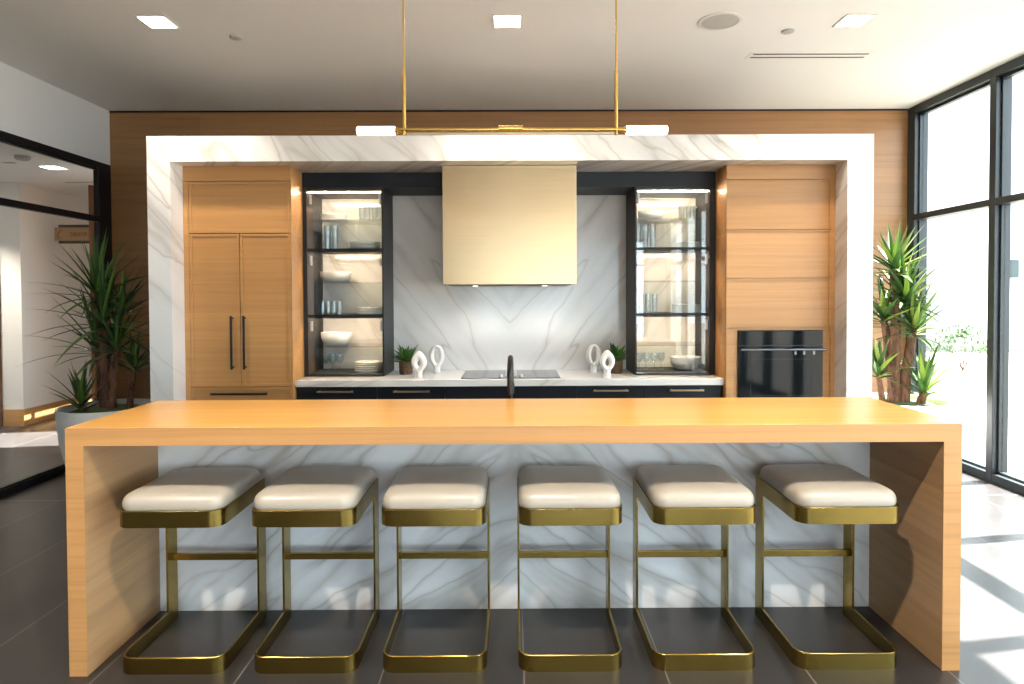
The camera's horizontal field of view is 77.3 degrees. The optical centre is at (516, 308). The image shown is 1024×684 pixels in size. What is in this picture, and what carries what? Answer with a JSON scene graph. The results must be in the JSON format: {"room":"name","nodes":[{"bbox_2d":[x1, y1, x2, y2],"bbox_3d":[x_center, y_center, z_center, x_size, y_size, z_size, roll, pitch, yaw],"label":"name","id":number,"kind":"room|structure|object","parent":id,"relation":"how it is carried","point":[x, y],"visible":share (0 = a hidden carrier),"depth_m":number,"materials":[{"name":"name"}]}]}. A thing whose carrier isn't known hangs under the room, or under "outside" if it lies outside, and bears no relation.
{"room":"kitchen","nodes":[
{"label":"kitchen","id":0,"kind":"room"},
{"bbox_2d":[0,182,91,425],"bbox_3d":[-7.130,-0.076,9.496,1.830,3.060,2.940,0,1,0],"label":"wall","id":1,"kind":"structure","parent":0,"point":[28,245],"depth_m":8.29,"materials":[{"name":"white paint"}]},
{"bbox_2d":[0,308,2,426],"bbox_3d":[-6.951,0.296,7.981,0.970,2.380,0.109,0,1,0],"label":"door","id":2,"kind":"structure","parent":1,"relation":"in","point":[1,400],"depth_m":8.03,"materials":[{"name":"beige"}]},
{"bbox_2d":[4,393,91,425],"bbox_3d":[-6.321,1.347,9.424,0.255,0.210,2.755,0,1,0],"label":"baseboard","id":3,"kind":"structure","parent":1,"relation":"attached to","point":[12,417],"depth_m":8.19,"materials":[{"name":"brown wood"}]},
{"bbox_2d":[54,225,88,243],"bbox_3d":[-5.718,-0.955,8.244,0.440,0.240,0.036,0,1,0],"label":"sign","id":4,"kind":"object","parent":1,"relation":"attached to","point":[65,234],"visible":1,"depth_m":8.23,"materials":[{"name":"brown wood"}]},
{"bbox_2d":[0,142,92,197],"bbox_3d":[-6.174,-1.528,2.238,3.687,0.150,17.400,0,1,0],"label":"ceiling","id":5,"kind":"structure","parent":0,"point":[27,172],"depth_m":7.43,"materials":[{"name":"white paint"}]},
{"bbox_2d":[14,154,30,160],"bbox_3d":[-5.017,-1.525,6.505,0.140,0.050,0.140,0,1,0],"label":"smoke detector","id":6,"kind":"object","parent":5,"relation":"attached to","point":[19,157],"visible":1,"depth_m":6.46,"materials":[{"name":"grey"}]},
{"bbox_2d":[38,165,68,169],"bbox_3d":[-5.130,-1.560,7.093,0.210,0.006,0.210,0,1,0],"label":"recessed light","id":7,"kind":"object","parent":5,"relation":"in","point":[50,167],"visible":1,"depth_m":7.08,"materials":[{"name":"white"}]},
{"bbox_2d":[40,166,62,168],"bbox_3d":[-5.130,-1.561,7.093,0.180,0.004,0.180,0,1,0],"label":"diffuser","id":8,"kind":"object","parent":7,"relation":"attached to","point":[47,167],"depth_m":7.08,"materials":[{"name":"white"}]},
{"bbox_2d":[0,62,109,164],"bbox_3d":[-4.229,-0.123,0.107,0.150,3.538,13.060,0,1,0],"label":"wall","id":9,"kind":"structure","parent":0,"point":[31,108],"depth_m":5.76,"materials":[{"name":"white paint"}]},
{"bbox_2d":[0,130,112,497],"bbox_3d":[-4.201,0.039,5.462,0.055,2.980,2.359,0,1,0],"label":"door frame","id":10,"kind":"structure","parent":9,"relation":"in","point":[102,218],"depth_m":5.99,"materials":[{"name":"black metal"}]},
{"bbox_2d":[54,398,150,462],"bbox_3d":[-3.582,1.188,5.630,0.770,0.670,0.770,0,1,0],"label":"planter","id":11,"kind":"object","parent":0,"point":[66,416],"depth_m":5.40,"materials":[{"name":"white ceramic"}]},
{"bbox_2d":[109,111,907,398],"bbox_3d":[-0.034,-0.284,6.730,8.603,3.538,0.150,0,1,0],"label":"wall","id":12,"kind":"structure","parent":0,"point":[128,131],"depth_m":6.63,"materials":[{"name":"brown wood"}]},
{"bbox_2d":[109,109,907,112],"bbox_3d":[-0.066,-2.042,6.615,8.253,0.018,0.004,0,1,0],"label":"trim","id":13,"kind":"structure","parent":12,"relation":"attached to","point":[650,109],"depth_m":6.61,"materials":[{"name":"black metal"}]},
{"bbox_2d":[322,195,695,369],"bbox_3d":[-0.049,0.166,5.939,5.267,2.671,0.050,0,1,0],"label":"wall","id":14,"kind":"structure","parent":0,"point":[475,327],"depth_m":5.91,"materials":[{"name":"stone"}]},
{"bbox_2d":[442,165,576,285],"bbox_3d":[-0.055,-0.676,5.530,1.082,0.966,0.728,0,1,0],"label":"range hood","id":15,"kind":"object","parent":14,"relation":"attached to","point":[503,225],"visible":1,"depth_m":5.17,"materials":[{"name":"gold metal"}]},
{"bbox_2d":[146,134,873,401],"bbox_3d":[-0.037,0.070,5.829,5.648,2.868,1.663,0,1,0],"label":"marble surround","id":16,"kind":"structure","parent":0,"point":[852,155],"depth_m":4.98,"materials":[{"name":"white stone"}]},
{"bbox_2d":[0,0,1023,110],"bbox_3d":[0.064,-1.987,0.162,8.454,0.150,13.210,0,1,0],"label":"ceiling","id":17,"kind":"structure","parent":0,"point":[290,54],"depth_m":5.05,"materials":[{"name":"white paint"}]},
{"bbox_2d":[134,15,180,28],"bbox_3d":[-2.494,-1.991,4.453,0.210,0.006,0.210,0,1,0],"label":"recessed light","id":18,"kind":"object","parent":17,"relation":"in","point":[152,21],"visible":1,"depth_m":4.44,"materials":[{"name":"white plastic"}]},
{"bbox_2d":[138,17,176,27],"bbox_3d":[-2.494,-1.992,4.453,0.180,0.004,0.180,0,1,0],"label":"diffuser","id":19,"kind":"object","parent":18,"relation":"attached to","point":[152,22],"depth_m":4.46,"materials":[{"name":"white plastic"}]},
{"bbox_2d":[229,35,241,40],"bbox_3d":[-2.067,-1.994,4.721,0.088,0.015,0.088,0,1,0],"label":"sprinkler cover","id":20,"kind":"object","parent":17,"relation":"attached to","point":[234,37],"visible":1,"depth_m":4.70,"materials":[{"name":"grey"}]},
{"bbox_2d":[492,14,522,27],"bbox_3d":[-0.060,-2.002,4.464,0.210,0.006,0.210,0,1,0],"label":"recessed light","id":21,"kind":"object","parent":17,"relation":"in","point":[498,20],"visible":1,"depth_m":4.45,"materials":[{"name":"white plastic"}]},
{"bbox_2d":[494,16,519,26],"bbox_3d":[-0.060,-2.003,4.464,0.180,0.004,0.180,0,1,0],"label":"diffuser","id":22,"kind":"object","parent":21,"relation":"attached to","point":[499,21],"depth_m":4.46,"materials":[{"name":"white"}]},
{"bbox_2d":[356,0,667,135],"bbox_3d":[-0.020,-1.401,3.050,1.484,1.145,0.090,0,1,0],"label":"pendant light","id":23,"kind":"object","parent":17,"relation":"hanging from","point":[503,129],"visible":1,"depth_m":3.05,"materials":[{"name":"gold metal"}]},
{"bbox_2d":[698,12,742,30],"bbox_3d":[1.427,-2.006,4.478,0.300,0.009,0.300,0,1,0],"label":"ceiling speaker","id":24,"kind":"object","parent":17,"relation":"attached to","point":[717,21],"visible":1,"depth_m":4.47,"materials":[{"name":"white plastic"}]},
{"bbox_2d":[701,14,738,28],"bbox_3d":[1.427,-2.006,4.478,0.254,0.009,0.254,0,1,0],"label":"grille","id":25,"kind":"object","parent":24,"relation":"attached to","point":[711,21],"depth_m":4.47,"materials":[{"name":"grey plastic"}]},
{"bbox_2d":[781,29,794,34],"bbox_3d":[1.977,-2.010,4.654,0.088,0.015,0.088,0,1,0],"label":"sprinkler cover","id":26,"kind":"object","parent":17,"relation":"attached to","point":[786,31],"visible":1,"depth_m":4.64,"materials":[{"name":"grey"}]},
{"bbox_2d":[745,52,874,58],"bbox_3d":[2.347,-2.026,5.129,0.980,0.006,0.150,0,1,0],"label":"ceiling vent","id":27,"kind":"object","parent":17,"relation":"in","point":[753,55],"visible":1,"depth_m":5.12,"materials":[{"name":"white metal"}]},
{"bbox_2d":[832,14,877,26],"bbox_3d":[2.366,-2.012,4.476,0.210,0.006,0.210,0,1,0],"label":"recessed light","id":28,"kind":"object","parent":17,"relation":"in","point":[849,20],"visible":1,"depth_m":4.47,"materials":[{"name":"white"}]},
{"bbox_2d":[836,16,872,25],"bbox_3d":[2.366,-2.013,4.476,0.180,0.004,0.180,0,1,0],"label":"diffuser","id":29,"kind":"object","parent":28,"relation":"attached to","point":[846,20],"depth_m":4.47,"materials":[{"name":"white"}]},
{"bbox_2d":[0,418,1023,683],"bbox_3d":[-1.854,1.648,2.327,12.300,0.120,17.400,0,1,0],"label":"floor","id":30,"kind":"structure","parent":0,"point":[34,626],"depth_m":3.09,"materials":[{"name":"tile"}]},
{"bbox_2d":[12,228,150,462],"bbox_3d":[-3.668,0.404,5.604,1.135,2.240,1.214,-1,1,-28],"label":"yucca","id":31,"kind":"object","parent":30,"relation":"on","point":[105,336],"visible":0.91,"depth_m":5.55,"materials":[{"name":"green plant"}]},
{"bbox_2d":[88,185,96,400],"bbox_3d":[-5.471,-0.057,8.285,0.040,3.060,0.060,0,1,0],"label":"trim","id":32,"kind":"structure","parent":30,"relation":"on","point":[90,187],"depth_m":8.24,"materials":[{"name":"black metal"}]},
{"bbox_2d":[120,467,266,674],"bbox_3d":[-1.492,1.180,2.990,0.457,0.784,0.496,0,1,0],"label":"bar stool","id":33,"kind":"object","parent":30,"relation":"on","point":[208,497],"visible":1,"depth_m":2.84,"materials":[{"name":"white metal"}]},
{"bbox_2d":[122,467,260,510],"bbox_3d":[-1.494,0.844,2.988,0.449,0.111,0.486,0,1,0],"label":"seat cushion","id":34,"kind":"object","parent":33,"relation":"on","point":[208,488],"depth_m":2.85,"materials":[{"name":"beige leather"}]},
{"bbox_2d":[182,166,303,399],"bbox_3d":[-2.245,0.185,5.521,0.868,2.670,0.763,0,1,0],"label":"tall cabinet","id":35,"kind":"object","parent":30,"relation":"on","point":[243,225],"visible":0.68,"depth_m":5.17,"materials":[{"name":"brown wood"}]},
{"bbox_2d":[252,467,379,673],"bbox_3d":[-0.921,1.178,2.993,0.457,0.784,0.496,0,1,0],"label":"bar stool","id":36,"kind":"object","parent":30,"relation":"on","point":[301,496],"visible":1,"depth_m":2.81,"materials":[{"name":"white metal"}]},
{"bbox_2d":[254,467,374,509],"bbox_3d":[-0.922,0.841,2.991,0.449,0.111,0.486,0,1,0],"label":"seat cushion","id":37,"kind":"object","parent":36,"relation":"on","point":[299,488],"depth_m":2.83,"materials":[{"name":"beige leather"}]},
{"bbox_2d":[297,387,377,399],"bbox_3d":[-1.473,1.076,5.579,0.660,0.879,0.693,0,1,0],"label":"base cabinet","id":38,"kind":"object","parent":30,"relation":"on","point":[303,393],"visible":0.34,"depth_m":5.26,"materials":[{"name":"black paint"}]},
{"bbox_2d":[295,369,723,386],"bbox_3d":[-0.053,0.602,5.581,3.510,0.055,0.683,0,1,0],"label":"countertop","id":39,"kind":"structure","parent":38,"relation":"on","point":[569,377],"depth_m":5.25,"materials":[{"name":"stone"}]},
{"bbox_2d":[302,188,393,376],"bbox_3d":[-1.471,-0.225,5.673,0.683,1.605,0.450,0,1,0],"label":"display cabinet","id":40,"kind":"object","parent":39,"relation":"on","point":[313,251],"visible":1,"depth_m":5.59,"materials":[{"name":"black"}]},
{"bbox_2d":[320,271,351,281],"bbox_3d":[-1.598,-0.278,5.678,0.270,0.092,0.270,0,1,0],"label":"bowl","id":41,"kind":"object","parent":40,"relation":"on","point":[328,276],"visible":1,"depth_m":5.58,"materials":[{"name":"white ceramic"}]},
{"bbox_2d":[321,331,352,345],"bbox_3d":[-1.594,0.268,5.690,0.276,0.112,0.276,0,1,0],"label":"bowl","id":42,"kind":"object","parent":40,"relation":"on","point":[335,338],"visible":1,"depth_m":5.59,"materials":[{"name":"white ceramic"}]},
{"bbox_2d":[308,313,381,317],"bbox_3d":[-1.462,0.065,5.690,0.631,0.031,0.428,0,1,0],"label":"shelf","id":43,"kind":"object","parent":40,"relation":"attached to","point":[310,315],"depth_m":5.48,"materials":[{"name":"black"}]},
{"bbox_2d":[308,249,381,253],"bbox_3d":[-1.464,-0.498,5.678,0.631,0.031,0.428,0,1,0],"label":"shelf","id":44,"kind":"object","parent":40,"relation":"attached to","point":[310,251],"depth_m":5.46,"materials":[{"name":"black"}]},
{"bbox_2d":[309,219,380,224],"bbox_3d":[-1.466,-0.765,5.688,0.627,0.008,0.384,0,1,0],"label":"glass shelf","id":45,"kind":"object","parent":40,"relation":"attached to","point":[311,221],"depth_m":5.60,"materials":[{"name":"clear glass"}]},
{"bbox_2d":[310,343,381,347],"bbox_3d":[-1.461,0.328,5.712,0.627,0.008,0.384,0,1,0],"label":"glass shelf","id":46,"kind":"object","parent":40,"relation":"attached to","point":[312,345],"depth_m":5.62,"materials":[{"name":"glass"}]},
{"bbox_2d":[317,282,381,283],"bbox_3d":[-1.463,-0.228,5.699,0.627,0.008,0.384,0,1,0],"label":"glass shelf","id":47,"kind":"object","parent":40,"relation":"attached to","point":[317,282],"depth_m":5.80,"materials":[{"name":"glass"}]},
{"bbox_2d":[349,245,380,247],"bbox_3d":[-1.339,-0.535,5.673,0.270,0.040,0.270,0,1,0],"label":"bowl","id":48,"kind":"object","parent":40,"relation":"on","point":[351,246],"visible":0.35,"depth_m":5.56,"materials":[{"name":"white ceramic"}]},
{"bbox_2d":[349,241,379,244],"bbox_3d":[-1.339,-0.565,5.673,0.270,0.040,0.270,0,1,0],"label":"bowl","id":49,"kind":"object","parent":48,"relation":"on","point":[352,242],"visible":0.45,"depth_m":5.56,"materials":[{"name":"white ceramic"}]},
{"bbox_2d":[357,312,381,313],"bbox_3d":[-1.297,0.041,5.686,0.234,0.014,0.234,0,1,0],"label":"plate","id":50,"kind":"object","parent":40,"relation":"on","point":[357,312],"visible":0.87,"depth_m":5.60,"materials":[{"name":"white ceramic"}]},
{"bbox_2d":[357,310,381,311],"bbox_3d":[-1.297,0.026,5.686,0.234,0.014,0.234,0,1,0],"label":"plate","id":51,"kind":"object","parent":50,"relation":"on","point":[358,310],"visible":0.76,"depth_m":5.59,"materials":[{"name":"white ceramic"}]},
{"bbox_2d":[357,309,381,310],"bbox_3d":[-1.297,0.011,5.685,0.234,0.014,0.234,0,1,0],"label":"plate","id":52,"kind":"object","parent":51,"relation":"on","point":[357,309],"visible":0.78,"depth_m":5.58,"materials":[{"name":"white ceramic"}]},
{"bbox_2d":[357,307,381,308],"bbox_3d":[-1.297,-0.004,5.685,0.234,0.014,0.234,0,1,0],"label":"plate","id":53,"kind":"object","parent":52,"relation":"on","point":[357,307],"visible":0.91,"depth_m":5.59,"materials":[{"name":"white ceramic"}]},
{"bbox_2d":[302,172,441,195],"bbox_3d":[-1.208,-1.093,5.655,1.216,0.128,0.450,0,1,0],"label":"trim","id":54,"kind":"structure","parent":40,"relation":"on","point":[395,183],"depth_m":5.43,"materials":[{"name":"black paint"}]},
{"bbox_3d":[-1.613,-0.776,5.667,0.230,0.014,0.230,0,1,0],"label":"plate","id":55,"kind":"object","parent":40,"relation":"on","visible":0},
{"bbox_2d":[321,217,346,218],"bbox_3d":[-1.613,-0.791,5.667,0.230,0.014,0.230,0,1,0],"label":"plate","id":56,"kind":"object","parent":55,"relation":"on","point":[321,217],"visible":0.33,"depth_m":5.58,"materials":[{"name":"white ceramic"}]},
{"bbox_2d":[320,215,346,217],"bbox_3d":[-1.613,-0.806,5.666,0.230,0.014,0.230,0,1,0],"label":"plate","id":57,"kind":"object","parent":56,"relation":"on","point":[322,215],"visible":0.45,"depth_m":5.57,"materials":[{"name":"white ceramic"}]},
{"bbox_2d":[320,213,346,215],"bbox_3d":[-1.613,-0.821,5.666,0.230,0.014,0.230,0,1,0],"label":"plate","id":58,"kind":"object","parent":57,"relation":"on","point":[324,213],"visible":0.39,"depth_m":5.57,"materials":[{"name":"white ceramic"}]},
{"bbox_2d":[355,369,382,372],"bbox_3d":[-1.308,0.551,5.697,0.256,0.014,0.256,0,1,0],"label":"plate","id":59,"kind":"object","parent":39,"relation":"on","point":[380,370],"visible":0.67,"depth_m":5.63,"materials":[{"name":"white ceramic"}]},
{"bbox_2d":[355,367,382,369],"bbox_3d":[-1.308,0.533,5.697,0.256,0.014,0.256,0,1,0],"label":"plate","id":60,"kind":"object","parent":59,"relation":"on","point":[380,367],"visible":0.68,"depth_m":5.63,"materials":[{"name":"white ceramic"}]},
{"bbox_2d":[355,365,382,367],"bbox_3d":[-1.308,0.515,5.696,0.256,0.014,0.256,0,1,0],"label":"plate","id":61,"kind":"object","parent":60,"relation":"on","point":[380,365],"visible":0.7,"depth_m":5.63,"materials":[{"name":"white ceramic"}]},
{"bbox_2d":[355,363,382,365],"bbox_3d":[-1.308,0.497,5.696,0.256,0.014,0.256,0,1,0],"label":"plate","id":62,"kind":"object","parent":61,"relation":"on","point":[379,364],"visible":0.69,"depth_m":5.63,"materials":[{"name":"white ceramic"}]},
{"bbox_2d":[355,360,382,363],"bbox_3d":[-1.308,0.479,5.696,0.256,0.014,0.256,0,1,0],"label":"plate","id":63,"kind":"object","parent":62,"relation":"on","point":[360,361],"visible":0.97,"depth_m":5.70,"materials":[{"name":"white ceramic"}]},
{"bbox_2d":[389,344,417,374],"bbox_3d":[-0.976,0.442,5.625,0.275,0.272,0.377,0,1,0],"label":"potted plant","id":64,"kind":"object","parent":39,"relation":"on","point":[405,356],"visible":0.93,"depth_m":5.59,"materials":[{"name":"green plant"}]},
{"bbox_2d":[411,351,426,377],"bbox_3d":[-0.815,0.470,5.378,0.130,0.225,0.068,0,1,0],"label":"ring ornament","id":65,"kind":"object","parent":39,"relation":"on","point":[418,356],"visible":1,"depth_m":5.35,"materials":[{"name":"white ceramic"}]},
{"bbox_2d":[429,345,443,372],"bbox_3d":[-0.708,0.450,5.708,0.138,0.250,0.068,0,1,0],"label":"ring ornament","id":66,"kind":"object","parent":39,"relation":"on","point":[436,366],"visible":1,"depth_m":5.68,"materials":[{"name":"white ceramic"}]},
{"bbox_2d":[461,370,559,378],"bbox_3d":[-0.046,0.561,5.573,0.826,0.027,0.550,0,1,0],"label":"cooktop","id":67,"kind":"object","parent":39,"relation":"in","point":[468,374],"visible":0.95,"depth_m":5.52,"materials":[{"name":"black ceramic"}]},
{"bbox_2d":[505,370,516,376],"bbox_3d":[-0.046,0.566,5.573,0.100,0.006,0.400,0,1,0],"label":"vent grille","id":68,"kind":"object","parent":67,"relation":"attached to","point":[515,372],"depth_m":5.54,"materials":[{"name":"metal"}]},
{"bbox_2d":[586,344,600,371],"bbox_3d":[0.693,0.444,5.714,0.138,0.250,0.068,0,1,0],"label":"ring ornament","id":69,"kind":"object","parent":39,"relation":"on","point":[593,365],"visible":0.98,"depth_m":5.69,"materials":[{"name":"white ceramic"}]},
{"bbox_2d":[600,350,614,376],"bbox_3d":[0.767,0.463,5.385,0.130,0.225,0.068,0,1,0],"label":"ring ornament","id":70,"kind":"object","parent":39,"relation":"on","point":[607,354],"visible":1,"depth_m":5.36,"materials":[{"name":"white ceramic"}]},
{"bbox_2d":[606,343,630,373],"bbox_3d":[0.872,0.432,5.615,0.278,0.277,0.328,0,1,26],"label":"potted plant","id":71,"kind":"object","parent":39,"relation":"on","point":[619,355],"visible":0.79,"depth_m":5.58,"materials":[{"name":"green plant"}]},
{"bbox_2d":[626,187,715,374],"bbox_3d":[1.357,-0.237,5.686,0.684,1.605,0.450,0,1,0],"label":"display cabinet","id":72,"kind":"object","parent":39,"relation":"on","point":[705,219],"visible":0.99,"depth_m":5.58,"materials":[{"name":"black metal"}]},
{"bbox_2d":[576,171,715,194],"bbox_3d":[1.091,-1.103,5.666,1.210,0.128,0.450,0,1,0],"label":"trim","id":73,"kind":"structure","parent":72,"relation":"on","point":[587,183],"depth_m":5.44,"materials":[{"name":"black paint"}]},
{"bbox_2d":[638,210,663,217],"bbox_3d":[1.195,-0.820,5.679,0.230,0.080,0.230,0,1,0],"label":"bowl","id":74,"kind":"object","parent":72,"relation":"on","point":[644,213],"visible":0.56,"depth_m":5.59,"materials":[{"name":"white ceramic"}]},
{"bbox_2d":[637,342,706,345],"bbox_3d":[1.347,0.316,5.725,0.620,0.008,0.384,0,1,0],"label":"glass shelf","id":75,"kind":"object","parent":72,"relation":"attached to","point":[638,343],"depth_m":5.60,"materials":[{"name":"glass"}]},
{"bbox_2d":[637,280,706,281],"bbox_3d":[1.345,-0.240,5.713,0.620,0.008,0.384,0,1,0],"label":"glass shelf","id":76,"kind":"object","parent":72,"relation":"attached to","point":[695,280],"depth_m":5.56,"materials":[{"name":"glass"}]},
{"bbox_2d":[637,218,706,223],"bbox_3d":[1.343,-0.777,5.701,0.620,0.008,0.384,0,1,0],"label":"glass shelf","id":77,"kind":"object","parent":72,"relation":"attached to","point":[639,220],"depth_m":5.62,"materials":[{"name":"glass"}]},
{"bbox_2d":[637,312,708,316],"bbox_3d":[1.346,0.053,5.703,0.624,0.031,0.428,0,1,0],"label":"shelf","id":78,"kind":"object","parent":72,"relation":"attached to","point":[639,314],"depth_m":5.49,"materials":[{"name":"black"}]},
{"bbox_2d":[637,248,708,252],"bbox_3d":[1.344,-0.510,5.691,0.624,0.031,0.428,0,1,0],"label":"shelf","id":79,"kind":"object","parent":72,"relation":"attached to","point":[639,250],"depth_m":5.48,"materials":[{"name":"black"}]},
{"bbox_2d":[670,355,701,370],"bbox_3d":[1.515,0.488,5.709,0.272,0.115,0.272,0,1,0],"label":"bowl","id":80,"kind":"object","parent":72,"relation":"in","point":[680,362],"visible":1,"depth_m":5.61,"materials":[{"name":"white ceramic"}]},
{"bbox_2d":[672,311,700,312],"bbox_3d":[1.513,0.029,5.699,0.256,0.014,0.256,0,1,0],"label":"plate","id":81,"kind":"object","parent":72,"relation":"on","point":[672,311],"visible":0.88,"depth_m":5.59,"materials":[{"name":"white ceramic"}]},
{"bbox_2d":[671,309,700,310],"bbox_3d":[1.513,0.014,5.699,0.256,0.014,0.256,0,1,0],"label":"plate","id":82,"kind":"object","parent":81,"relation":"on","point":[671,309],"visible":0.98,"depth_m":5.59,"materials":[{"name":"white ceramic"}]},
{"bbox_2d":[671,307,700,308],"bbox_3d":[1.513,-0.001,5.699,0.256,0.014,0.256,0,1,0],"label":"plate","id":83,"kind":"object","parent":82,"relation":"on","point":[671,307],"visible":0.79,"depth_m":5.61,"materials":[{"name":"white ceramic"}]},
{"bbox_2d":[672,306,700,307],"bbox_3d":[1.513,-0.016,5.698,0.256,0.014,0.256,0,1,0],"label":"plate","id":84,"kind":"object","parent":83,"relation":"on","point":[672,306],"visible":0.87,"depth_m":5.59,"materials":[{"name":"white ceramic"}]},
{"bbox_2d":[671,304,700,305],"bbox_3d":[1.513,-0.031,5.698,0.256,0.014,0.256,0,1,0],"label":"plate","id":85,"kind":"object","parent":84,"relation":"on","point":[671,304],"visible":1,"depth_m":5.59,"materials":[{"name":"white ceramic"}]},
{"bbox_2d":[378,386,444,398],"bbox_3d":[-0.863,1.074,5.582,0.554,0.879,0.693,0,1,0],"label":"base cabinet","id":86,"kind":"object","parent":30,"relation":"on","point":[383,392],"visible":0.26,"depth_m":5.26,"materials":[{"name":"black paint"}]},
{"bbox_2d":[381,466,489,672],"bbox_3d":[-0.359,1.175,2.995,0.457,0.784,0.496,0,1,0],"label":"bar stool","id":87,"kind":"object","parent":30,"relation":"on","point":[418,496],"visible":1,"depth_m":2.77,"materials":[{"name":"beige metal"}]},
{"bbox_2d":[383,466,488,508],"bbox_3d":[-0.360,0.839,2.993,0.449,0.111,0.486,0,1,0],"label":"seat cushion","id":88,"kind":"object","parent":87,"relation":"on","point":[415,487],"depth_m":2.83,"materials":[{"name":"beige leather"}]},
{"bbox_2d":[445,386,576,398],"bbox_3d":[-0.042,1.070,5.603,1.083,0.879,0.658,0,1,0],"label":"base cabinet","id":89,"kind":"object","parent":30,"relation":"on","point":[451,392],"visible":0.15,"depth_m":5.27,"materials":[{"name":"black paint"}]},
{"bbox_2d":[65,397,961,676],"bbox_3d":[-0.006,1.021,3.433,3.830,1.070,1.381,0,1,0],"label":"kitchen island","id":90,"kind":"object","parent":30,"relation":"on","point":[907,571],"visible":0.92,"depth_m":3.30,"materials":[{"name":"brown wood"}]},
{"bbox_2d":[507,355,514,398],"bbox_3d":[-0.017,0.447,3.606,0.088,0.370,0.214,0,1,0],"label":"faucet","id":91,"kind":"object","parent":90,"relation":"on","point":[510,363],"visible":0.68,"depth_m":3.52,"materials":[{"name":"black metal"}]},
{"bbox_2d":[517,465,621,671],"bbox_3d":[0.236,1.173,2.998,0.457,0.784,0.496,0,1,0],"label":"bar stool","id":92,"kind":"object","parent":30,"relation":"on","point":[582,495],"visible":1,"depth_m":2.77,"materials":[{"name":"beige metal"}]},
{"bbox_2d":[518,465,620,508],"bbox_3d":[0.234,0.836,2.996,0.449,0.111,0.486,0,1,0],"label":"seat cushion","id":93,"kind":"object","parent":92,"relation":"on","point":[582,486],"depth_m":2.82,"materials":[{"name":"beige leather"}]},
{"bbox_2d":[577,386,642,397],"bbox_3d":[0.773,1.067,5.590,0.541,0.879,0.693,0,1,0],"label":"base cabinet","id":94,"kind":"object","parent":30,"relation":"on","point":[582,391],"visible":0.23,"depth_m":5.27,"materials":[{"name":"black paint"}]},
{"bbox_2d":[643,385,721,397],"bbox_3d":[1.374,1.064,5.593,0.655,0.879,0.693,0,1,0],"label":"drawer","id":95,"kind":"object","parent":30,"relation":"on","point":[653,391],"visible":0.22,"depth_m":5.27,"materials":[{"name":"black paint"}]},
{"bbox_2d":[633,465,755,670],"bbox_3d":[0.821,1.170,3.001,0.457,0.784,0.496,0,1,0],"label":"bar stool","id":96,"kind":"object","parent":30,"relation":"on","point":[669,494],"visible":1,"depth_m":2.80,"materials":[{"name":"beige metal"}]},
{"bbox_2d":[636,465,753,507],"bbox_3d":[0.819,0.834,2.999,0.449,0.111,0.486,0,1,0],"label":"seat cushion","id":97,"kind":"object","parent":96,"relation":"on","point":[657,486],"depth_m":2.84,"materials":[{"name":"beige leather"}]},
{"bbox_2d":[715,165,835,397],"bbox_3d":[2.144,0.166,5.557,0.883,2.670,0.732,0,1,0],"label":"tall cabinet","id":98,"kind":"object","parent":30,"relation":"on","point":[775,224],"visible":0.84,"depth_m":5.19,"materials":[{"name":"brown wood"}]},
{"bbox_2d":[737,330,825,397],"bbox_3d":[2.144,0.477,5.470,0.688,0.604,0.665,0,1,0],"label":"oven","id":99,"kind":"object","parent":98,"relation":"in","point":[770,363],"visible":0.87,"depth_m":5.19,"materials":[{"name":"black metal"}]},
{"bbox_2d":[755,464,898,669],"bbox_3d":[1.443,1.168,3.004,0.457,0.784,0.496,0,1,0],"label":"bar stool","id":100,"kind":"object","parent":30,"relation":"on","point":[806,493],"visible":1,"depth_m":2.87,"materials":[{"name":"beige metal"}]},
{"bbox_2d":[760,464,896,506],"bbox_3d":[1.441,0.831,3.002,0.449,0.111,0.486,0,1,0],"label":"seat cushion","id":101,"kind":"object","parent":100,"relation":"on","point":[788,485],"depth_m":2.86,"materials":[{"name":"beige leather"}]},
{"bbox_2d":[872,220,966,419],"bbox_3d":[3.526,0.343,5.822,0.992,2.294,0.995,-1,1,-32],"label":"yucca","id":102,"kind":"object","parent":30,"relation":"on","point":[901,294],"visible":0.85,"depth_m":5.75,"materials":[{"name":"green plant"}]},
{"bbox_2d":[906,71,989,479],"bbox_3d":[4.140,-0.288,6.103,0.140,3.538,1.145,0,1,0],"label":"window","id":103,"kind":"structure","parent":30,"relation":"on","point":[918,215],"depth_m":6.52,"materials":[{"name":"black metal"}]},
{"bbox_2d":[985,55,1023,494],"bbox_3d":[4.146,-0.263,4.968,0.140,3.538,1.125,0,1,0],"label":"window","id":104,"kind":"structure","parent":30,"relation":"on","point":[1001,199],"depth_m":5.45,"materials":[{"name":"black metal"}]},
{"bbox_2d":[872,393,951,419],"bbox_3d":[3.498,1.160,5.843,0.800,0.660,0.800,0,1,0],"label":"planter","id":105,"kind":"object","parent":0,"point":[938,407],"depth_m":5.71,"materials":[{"name":"white ceramic"}]},
{"label":"outside","id":106,"kind":"structure","parent":0,"visible":0},
{"bbox_2d":[926,346,1023,478],"bbox_3d":[7.423,1.304,17.568,75.000,0.110,85.000,0,1,0],"label":"ground","id":107,"kind":"structure","parent":106,"point":[969,404],"depth_m":10.04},
{"bbox_2d":[931,324,986,369],"bbox_3d":[9.552,0.805,13.679,1.267,1.047,1.302,0,1,0],"label":"shrub","id":108,"kind":"object","parent":107,"relation":"on","point":[962,330],"visible":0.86,"depth_m":13.60,"materials":[{"name":"green plant"}]},
{"bbox_2d":[926,72,1023,349],"bbox_3d":[23.135,-3.663,21.337,37.500,9.530,5.400,0,1,0],"label":"building","id":109,"kind":"structure","parent":107,"relation":"on","point":[958,132],"depth_m":18.66,"materials":[{"name":"white paint"}]},
{"bbox_2d":[1010,260,1018,277],"bbox_3d":[14.453,-1.152,18.589,0.230,0.520,0.120,0,1,0],"label":"wall lamp","id":110,"kind":"object","parent":109,"relation":"attached to","point":[1014,264],"visible":0.76,"depth_m":18.53,"materials":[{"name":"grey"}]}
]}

